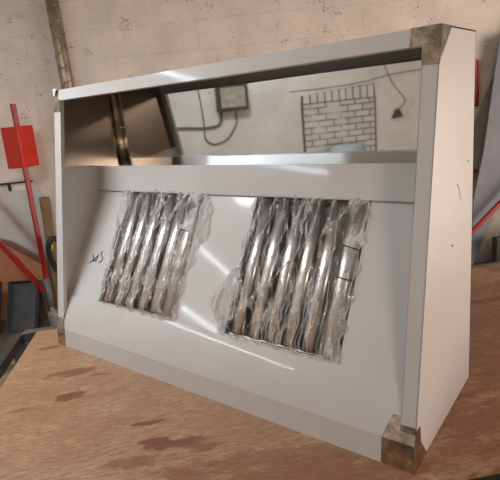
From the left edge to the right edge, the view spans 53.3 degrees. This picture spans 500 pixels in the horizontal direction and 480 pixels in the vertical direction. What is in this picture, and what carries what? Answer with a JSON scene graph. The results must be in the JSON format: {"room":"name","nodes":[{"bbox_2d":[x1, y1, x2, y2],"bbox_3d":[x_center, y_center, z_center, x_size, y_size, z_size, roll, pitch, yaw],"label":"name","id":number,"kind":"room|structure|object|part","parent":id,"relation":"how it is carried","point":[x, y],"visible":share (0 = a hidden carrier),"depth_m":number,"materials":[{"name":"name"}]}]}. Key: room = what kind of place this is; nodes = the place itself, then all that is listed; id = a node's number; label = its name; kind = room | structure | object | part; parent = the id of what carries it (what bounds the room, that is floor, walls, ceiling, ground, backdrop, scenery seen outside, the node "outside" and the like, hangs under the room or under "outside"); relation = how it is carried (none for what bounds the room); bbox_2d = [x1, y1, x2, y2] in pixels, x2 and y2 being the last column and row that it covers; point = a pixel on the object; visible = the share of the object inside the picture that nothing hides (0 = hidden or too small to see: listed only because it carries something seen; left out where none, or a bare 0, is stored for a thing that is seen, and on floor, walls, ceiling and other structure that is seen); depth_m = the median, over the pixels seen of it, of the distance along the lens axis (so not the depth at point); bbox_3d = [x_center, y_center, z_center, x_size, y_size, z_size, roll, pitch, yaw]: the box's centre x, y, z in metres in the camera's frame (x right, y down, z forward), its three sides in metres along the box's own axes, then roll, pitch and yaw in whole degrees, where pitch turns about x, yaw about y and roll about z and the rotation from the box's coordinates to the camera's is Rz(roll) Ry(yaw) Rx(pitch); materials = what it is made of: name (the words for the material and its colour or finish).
{"room":"workshop","nodes":[
{"label":"workshop","id":0,"kind":"room"},
{"bbox_2d":[0,261,491,374],"bbox_3d":[1.069,1.226,1.657,8.100,0.100,6.900,-6,15,-2],"label":"floor","id":1,"kind":"structure","parent":0,"point":[5,336],"depth_m":4.24,"materials":[{"name":"grey concrete"}]},
{"bbox_2d":[0,282,1,320],"bbox_3d":[-2.245,0.589,4.200,0.260,0.431,0.287,-5,15,2],"label":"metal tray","id":2,"kind":"object","parent":1,"relation":"on","point":[0,282],"visible":1,"depth_m":4.24,"materials":[{"name":"grey metal"}]},
{"bbox_2d":[0,370,11,387],"bbox_3d":[-1.677,0.955,3.385,0.050,0.050,0.430,4,18,32],"label":"timber offcut","id":3,"kind":"object","parent":1,"relation":"on","point":[4,377],"visible":0.22,"depth_m":3.37,"materials":[{"name":"brown wood"}]},
{"bbox_2d":[5,279,39,331],"bbox_3d":[-1.942,0.559,4.262,0.250,0.397,0.267,-5,15,3],"label":"metal tray","id":4,"kind":"object","parent":1,"relation":"on","point":[22,313],"visible":0.91,"depth_m":4.28,"materials":[{"name":"grey metal"}]},
{"bbox_2d":[0,247,47,319],"bbox_3d":[-2.325,0.274,4.420,1.000,0.940,0.044,-6,15,-2],"label":"board","id":5,"kind":"object","parent":1,"relation":"on","point":[9,271],"visible":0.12,"depth_m":4.43,"materials":[{"name":"wood"}]},
{"bbox_2d":[0,104,55,311],"bbox_3d":[-2.161,-0.149,4.172,0.952,1.851,0.221,-6,15,-2],"label":"post","id":6,"kind":"object","parent":1,"relation":"on","point":[19,143],"visible":0.95,"depth_m":4.06,"materials":[{"name":"metal"}]},
{"bbox_2d":[0,189,55,305],"bbox_3d":[-2.292,0.148,4.479,1.100,1.145,0.017,-6,15,-2],"label":"metal sheet","id":7,"kind":"object","parent":1,"relation":"on","point":[17,232],"visible":0.27,"depth_m":4.42,"materials":[{"name":"grey metal"}]},
{"bbox_2d":[38,280,46,318],"bbox_3d":[-1.869,0.533,4.447,0.080,0.350,0.100,-6,15,-2],"label":"channel","id":8,"kind":"object","parent":1,"relation":"on","point":[42,303],"visible":0.64,"depth_m":4.43,"materials":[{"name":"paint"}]},
{"bbox_2d":[39,196,57,309],"bbox_3d":[-1.748,0.148,4.426,0.103,1.070,0.128,-6,15,-2],"label":"wooden post","id":9,"kind":"object","parent":1,"relation":"on","point":[45,206],"visible":0.47,"depth_m":4.35,"materials":[{"name":"brown wood"}]},
{"bbox_2d":[45,236,56,272],"bbox_3d":[-1.606,0.335,4.247,0.157,0.774,0.088,-6,15,-2],"label":"coil","id":10,"kind":"object","parent":1,"relation":"on","point":[49,246],"visible":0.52,"depth_m":4.16,"materials":[{"name":"black rubber"}]},
{"bbox_2d":[48,306,57,325],"bbox_3d":[-1.671,0.653,4.244,0.094,0.176,0.093,6,19,37],"label":"plastic bottle","id":11,"kind":"object","parent":1,"relation":"on","point":[53,313],"visible":0.68,"depth_m":4.21,"materials":[{"name":"grey plastic"}]},
{"bbox_2d":[0,262,499,479],"bbox_3d":[0.323,0.785,1.873,2.595,0.780,1.337,-8,15,-6],"label":"work table","id":12,"kind":"object","parent":1,"relation":"on","point":[67,413],"visible":0.47,"depth_m":1.43,"materials":[{"name":"brown wood"}]},
{"bbox_3d":[-0.957,0.607,1.634,0.044,0.044,1.319,-8,15,-6],"label":"frame rail","id":13,"kind":"part","parent":12,"relation":"part of","materials":[{"name":"metal"}]},
{"bbox_3d":[-1.006,0.821,2.338,0.048,0.726,0.048,8,20,41],"label":"leg","id":14,"kind":"part","parent":12,"relation":"part of","materials":[{"name":"metal"}]},
{"bbox_3d":[0.225,0.273,2.401,2.541,0.044,0.044,-8,15,-6],"label":"frame rail","id":15,"kind":"part","parent":12,"relation":"part of","materials":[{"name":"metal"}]},
{"bbox_2d":[52,23,475,474],"bbox_3d":[-0.109,-0.059,1.691,1.506,1.019,0.494,6,19,37],"label":"extraction hood","id":16,"kind":"object","parent":12,"relation":"on","point":[386,120],"visible":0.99,"depth_m":1.51,"materials":[{"name":"silver metal"}]},
{"bbox_3d":[-0.744,-0.558,1.999,0.043,0.087,0.089,6,19,37],"label":"corner plate","id":17,"kind":"part","parent":16,"relation":"part of","materials":[{"name":"silver metal"}]},
{"bbox_3d":[-0.770,-0.125,2.021,0.040,0.902,0.192,6,19,37],"label":"post","id":18,"kind":"part","parent":16,"relation":"part of","materials":[{"name":"white metal"}]},
{"bbox_3d":[-0.762,0.363,2.094,0.054,0.126,0.093,6,19,37],"label":"corner plate","id":19,"kind":"part","parent":16,"relation":"part of","materials":[{"name":"silver metal"}]},
{"bbox_3d":[-0.704,-0.118,2.144,0.003,1.012,0.493,6,19,37],"label":"panel","id":20,"kind":"part","parent":16,"relation":"part of","materials":[{"name":"white metal"}]},
{"bbox_2d":[97,189,213,321],"bbox_3d":[-0.374,0.037,1.886,0.552,0.430,0.298,6,19,37],"label":"filter","id":21,"kind":"object","parent":16,"relation":"attached to","point":[175,258],"visible":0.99,"depth_m":1.86,"materials":[{"name":"silver metal"}]},
{"bbox_3d":[-0.238,0.011,1.765,0.034,0.098,0.037,6,-13,37],"label":"handle","id":22,"kind":"part","parent":21,"relation":"part of","materials":[{"name":"metal"}]},
{"bbox_3d":[-0.059,0.428,1.826,1.497,0.003,0.491,6,19,37],"label":"panel","id":23,"kind":"part","parent":16,"relation":"part of","materials":[{"name":"silver metal"}]},
{"bbox_3d":[-0.193,0.357,1.638,1.497,0.124,0.068,6,19,37],"label":"apron panel","id":24,"kind":"part","parent":16,"relation":"part of","materials":[{"name":"silver metal"}]},
{"bbox_3d":[-0.123,0.066,1.690,1.497,0.405,0.253,6,19,37],"label":"filter panel","id":25,"kind":"part","parent":16,"relation":"part of","materials":[{"name":"white metal"}]},
{"bbox_3d":[-0.072,-0.208,1.719,1.497,0.101,0.025,6,19,37],"label":"fascia panel","id":26,"kind":"part","parent":16,"relation":"part of","materials":[{"name":"white metal"}]},
{"bbox_2d":[209,194,370,364],"bbox_3d":[0.103,0.088,1.523,0.505,0.429,0.302,6,19,37],"label":"filter","id":27,"kind":"object","parent":16,"relation":"attached to","point":[295,288],"visible":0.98,"depth_m":1.48,"materials":[{"name":"silver metal"}]},
{"bbox_3d":[-0.014,0.043,1.592,0.034,0.098,0.037,6,-13,37],"label":"handle","id":28,"kind":"part","parent":27,"relation":"part of","materials":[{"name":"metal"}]},
{"bbox_3d":[0.270,0.064,1.380,0.034,0.098,0.037,6,-13,37],"label":"handle","id":29,"kind":"part","parent":27,"relation":"part of","materials":[{"name":"metal"}]},
{"bbox_3d":[0.040,-0.121,1.877,1.500,1.012,0.003,6,19,37],"label":"panel","id":30,"kind":"part","parent":16,"relation":"part of","materials":[{"name":"white metal"}]},
{"bbox_3d":[0.379,0.483,1.230,0.083,0.126,0.093,6,19,37],"label":"corner plate","id":31,"kind":"part","parent":16,"relation":"part of","materials":[{"name":"silver metal"}]},
{"bbox_3d":[0.391,-0.003,1.142,0.038,0.902,0.192,6,19,37],"label":"post","id":32,"kind":"part","parent":16,"relation":"part of","materials":[{"name":"white metal"}]},
{"bbox_3d":[0.408,-0.439,1.128,0.069,0.083,0.093,6,19,37],"label":"corner plate","id":33,"kind":"part","parent":16,"relation":"part of","materials":[{"name":"silver metal"}]},
{"bbox_3d":[0.487,0.007,1.242,0.003,1.012,0.493,6,19,37],"label":"panel","id":34,"kind":"part","parent":16,"relation":"part of","materials":[{"name":"white metal"}]},
{"bbox_3d":[0.387,0.600,1.200,2.506,0.044,0.044,-8,15,-6],"label":"frame rail","id":35,"kind":"part","parent":12,"relation":"part of","materials":[{"name":"metal"}]},
{"bbox_2d":[471,40,499,265],"bbox_3d":[2.400,-0.827,4.420,1.064,2.130,0.146,-9,15,-10],"label":"board","id":36,"kind":"object","parent":1,"relation":"on","point":[487,189],"visible":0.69,"depth_m":4.39,"materials":[{"name":"paint"}]},
{"bbox_2d":[472,74,499,262],"bbox_3d":[2.468,-1.054,4.466,0.980,2.530,0.055,-6,15,-2],"label":"board","id":37,"kind":"object","parent":1,"relation":"on","point":[484,254],"visible":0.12,"depth_m":4.51,"materials":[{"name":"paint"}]},
{"bbox_2d":[472,200,499,234],"bbox_3d":[2.237,-0.386,4.325,1.423,1.299,0.046,-7,15,-5],"label":"bar","id":38,"kind":"object","parent":1,"relation":"on","point":[496,206],"visible":0.5,"depth_m":4.35,"materials":[{"name":"paint"}]},
{"bbox_2d":[492,236,499,262],"bbox_3d":[2.565,0.094,4.402,0.850,0.340,0.070,-6,15,-2],"label":"crate","id":39,"kind":"object","parent":1,"relation":"on","point":[495,240],"visible":0.55,"depth_m":4.35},
{"bbox_2d":[0,0,499,243],"bbox_3d":[0.639,-1.592,4.350,7.700,3.980,0.200,-6,15,-2],"label":"wall","id":40,"kind":"structure","parent":0,"point":[107,40],"depth_m":4.16,"materials":[{"name":"beige paint"}]},
{"bbox_2d":[0,180,32,190],"bbox_3d":[-2.247,-0.445,4.331,0.710,0.072,0.030,-6,15,-2],"label":"bracket","id":41,"kind":"object","parent":40,"relation":"attached to","point":[10,183],"visible":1,"depth_m":4.32,"materials":[{"name":"black metal"}]},
{"bbox_2d":[45,0,74,88],"bbox_3d":[-1.503,-1.302,4.088,0.114,3.980,0.114,6,19,37],"label":"spiral duct","id":42,"kind":"object","parent":40,"relation":"attached to","point":[53,10],"visible":0.27,"depth_m":3.98,"materials":[{"name":"metal"}]},
{"bbox_2d":[474,59,479,106],"bbox_3d":[1.862,-1.365,4.381,0.300,0.394,0.026,-6,15,-2],"label":"wall panel","id":43,"kind":"object","parent":40,"relation":"attached to","point":[477,62],"visible":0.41,"depth_m":4.38,"materials":[{"name":"paint"}]},
{"bbox_3d":[1.862,-1.366,4.384,0.280,0.370,0.020,-6,15,-2],"label":"panel","id":44,"kind":"part","parent":43,"relation":"part of","materials":[{"name":"red paint"}]}
]}

